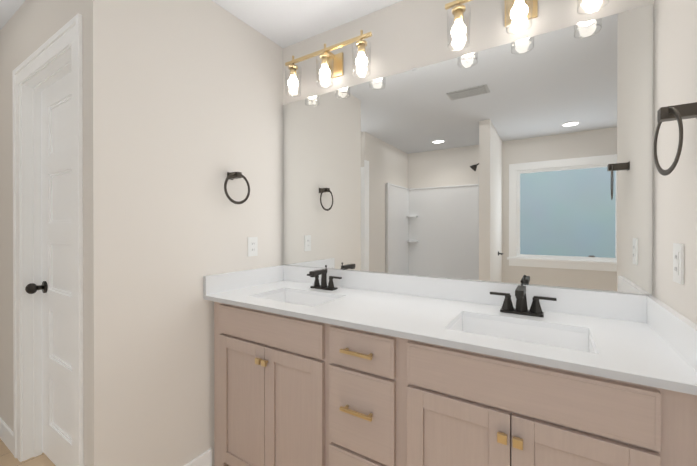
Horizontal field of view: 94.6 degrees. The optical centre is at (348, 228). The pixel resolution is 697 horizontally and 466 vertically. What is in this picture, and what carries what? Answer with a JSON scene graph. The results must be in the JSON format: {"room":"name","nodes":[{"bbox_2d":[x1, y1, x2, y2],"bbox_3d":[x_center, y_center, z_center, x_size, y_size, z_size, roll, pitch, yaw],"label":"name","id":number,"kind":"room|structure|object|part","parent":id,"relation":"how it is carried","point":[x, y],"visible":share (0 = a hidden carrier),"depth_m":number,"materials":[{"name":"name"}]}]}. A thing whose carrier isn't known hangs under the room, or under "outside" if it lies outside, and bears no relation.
{"room":"bathroom","nodes":[
{"label":"bathroom","id":0,"kind":"room"},
{"bbox_2d":[0,417,13,454],"bbox_3d":[-2.029,1.225,1.908,0.364,0.108,0.014,0,0,32],"label":"baseboard","id":1,"kind":"structure","parent":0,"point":[6,435],"depth_m":1.88,"materials":[{"name":"white wood"}]},
{"bbox_2d":[0,0,127,465],"bbox_3d":[-1.615,0.030,1.725,1.497,2.500,0.120,0,0,32],"label":"wall","id":2,"kind":"structure","parent":0,"point":[29,28],"depth_m":1.33,"materials":[{"name":"white paint"}]},
{"bbox_2d":[12,13,83,465],"bbox_3d":[-1.455,0.199,1.616,0.914,2.162,0.136,0,0,32],"label":"door frame","id":3,"kind":"structure","parent":2,"relation":"attached to","point":[56,56],"depth_m":1.77,"materials":[{"name":"white wood"}]},
{"bbox_2d":[25,72,71,465],"bbox_3d":[-1.454,0.243,1.617,0.714,2.050,0.114,0,0,32],"label":"door leaf","id":4,"kind":"structure","parent":2,"relation":"in","point":[55,287],"depth_m":1.72,"materials":[{"name":"white wood"}]},
{"bbox_3d":[-1.708,0.325,1.757,0.066,0.066,0.081,0,0,32],"label":"door knob","id":5,"kind":"part","parent":4,"relation":"part of","materials":[{"name":"black metal"}]},
{"bbox_2d":[0,439,228,465],"bbox_3d":[-0.660,1.309,0.313,4.617,0.050,3.650,0,0,32],"label":"floor","id":6,"kind":"structure","parent":0,"point":[7,458],"depth_m":1.78,"materials":[{"name":"brown wood"}]},
{"bbox_2d":[203,297,696,465],"bbox_3d":[0.191,0.826,1.429,1.821,0.910,0.605,0,0,32],"label":"bathroom vanity","id":7,"kind":"object","parent":6,"relation":"on","point":[313,366],"depth_m":1.13,"materials":[{"name":"brown wood"}]},
{"bbox_2d":[207,281,696,388],"bbox_3d":[0.187,0.359,1.439,1.858,0.022,0.592,0,0,32],"label":"countertop","id":8,"kind":"structure","parent":7,"relation":"on","point":[629,348],"depth_m":1.10,"materials":[{"name":"white stone"}]},
{"bbox_2d":[255,289,346,308],"bbox_3d":[-0.265,0.437,1.667,0.454,0.159,0.304,0,0,32],"label":"sink","id":9,"kind":"object","parent":8,"relation":"in","point":[300,296],"depth_m":1.81,"materials":[{"name":"white ceramic"}]},
{"bbox_2d":[307,265,342,288],"bbox_3d":[-0.166,0.285,1.825,0.242,0.125,0.143,0,0,32],"label":"faucet","id":10,"kind":"object","parent":8,"relation":"on","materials":[{"name":"black metal"}]},
{"bbox_2d":[283,265,653,320],"bbox_3d":[0.339,0.298,1.682,1.858,0.100,0.020,0,0,32],"label":"backsplash","id":11,"kind":"structure","parent":8,"relation":"on","point":[628,307],"depth_m":1.49,"materials":[{"name":"white stone"}]},
{"bbox_2d":[443,313,594,352],"bbox_3d":[0.591,0.439,1.131,0.454,0.159,0.304,0,0,32],"label":"sink","id":12,"kind":"object","parent":8,"relation":"in","point":[567,336],"depth_m":1.23,"materials":[{"name":"white ceramic"}]},
{"bbox_2d":[487,281,558,316],"bbox_3d":[0.690,0.286,1.289,0.242,0.125,0.143,0,0,32],"label":"faucet","id":13,"kind":"object","parent":8,"relation":"on","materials":[{"name":"black metal"}]},
{"bbox_2d":[0,0,402,47],"bbox_3d":[-0.660,-1.241,0.305,4.617,0.050,3.650,0,0,32],"label":"ceiling","id":14,"kind":"structure","parent":0,"point":[283,23],"depth_m":1.82,"materials":[{"name":"white paint"}]},
{"bbox_2d":[127,0,282,465],"bbox_3d":[-0.747,0.030,1.813,0.120,2.500,0.951,0,0,32],"label":"wall","id":15,"kind":"structure","parent":0,"point":[204,97],"depth_m":1.61,"materials":[{"name":"white paint"}]},
{"bbox_2d":[184,448,211,465],"bbox_3d":[-0.872,1.227,1.491,0.014,0.108,0.533,0,0,32],"label":"baseboard","id":16,"kind":"structure","parent":15,"relation":"attached to","point":[204,459],"depth_m":1.67,"materials":[{"name":"white wood"}]},
{"bbox_2d":[224,172,249,203],"bbox_3d":[-0.636,-0.227,1.799,0.080,0.182,0.176,0,0,32],"label":"towel ring","id":17,"kind":"object","parent":15,"relation":"attached to","point":[233,175],"visible":1,"depth_m":1.78,"materials":[{"name":"brown metal"}]},
{"bbox_2d":[203,265,282,296],"bbox_3d":[-0.597,0.297,1.918,0.020,0.100,0.572,0,0,32],"label":"backsplash","id":18,"kind":"structure","parent":15,"relation":"attached to","point":[216,283],"depth_m":1.86,"materials":[{"name":"white stone"}]},
{"bbox_2d":[248,237,257,256],"bbox_3d":[-0.582,0.109,1.955,0.008,0.116,0.072,0,0,32],"label":"switch plate","id":19,"kind":"object","parent":15,"relation":"attached to","point":[252,246],"visible":1,"depth_m":1.95,"materials":[{"name":"white plastic"}]},
{"bbox_2d":[285,30,371,96],"bbox_3d":[-0.124,-0.957,1.891,0.610,0.237,0.151,0,0,32],"label":"sconce","id":20,"kind":"object","parent":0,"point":[332,66],"visible":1,"depth_m":1.87,"materials":[{"name":"gold metal"}]},
{"bbox_2d":[445,0,471,50],"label":"sconce","id":21,"kind":"object","parent":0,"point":[458,30],"depth_m":1.46,"materials":[{"name":"glass"}]},
{"bbox_2d":[283,0,653,295],"bbox_3d":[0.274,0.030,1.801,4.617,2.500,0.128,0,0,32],"label":"mirror","id":22,"kind":"object","parent":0,"point":[528,161],"depth_m":1.51,"materials":[{"name":"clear mirror"}]},
{"bbox_2d":[505,0,537,34],"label":"sconce","id":23,"kind":"object","parent":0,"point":[517,11],"depth_m":1.38,"materials":[{"name":"gold metal"}]},
{"bbox_2d":[577,0,608,14],"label":"sconce","id":24,"kind":"object","parent":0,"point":[577,0],"depth_m":1.25,"materials":[{"name":"glass"}]},
{"bbox_2d":[653,0,696,324],"bbox_3d":[0.978,0.033,0.834,0.120,2.500,0.780,0,0,32],"label":"wall","id":25,"kind":"structure","parent":0,"point":[675,83],"depth_m":0.99,"materials":[{"name":"white paint"}]},
{"bbox_2d":[647,297,696,372],"bbox_3d":[0.961,0.300,0.943,0.020,0.100,0.572,0,0,32],"label":"backsplash","id":26,"kind":"structure","parent":25,"relation":"attached to","point":[679,332],"depth_m":0.93,"materials":[{"name":"white stone"}]},
{"bbox_2d":[653,102,696,175],"bbox_3d":[0.861,-0.231,0.836,0.080,0.182,0.175,0,0,32],"label":"towel ring","id":27,"kind":"object","parent":25,"relation":"attached to","point":[678,113],"visible":1,"depth_m":0.82,"materials":[{"name":"brown metal"}]},
{"bbox_2d":[673,243,683,284],"bbox_3d":[0.976,0.102,0.954,0.008,0.116,0.072,0,0,32],"label":"electrical outlet plate","id":28,"kind":"object","parent":25,"relation":"attached to","point":[678,262],"visible":1,"depth_m":0.94,"materials":[{"name":"white plastic"}]}
]}

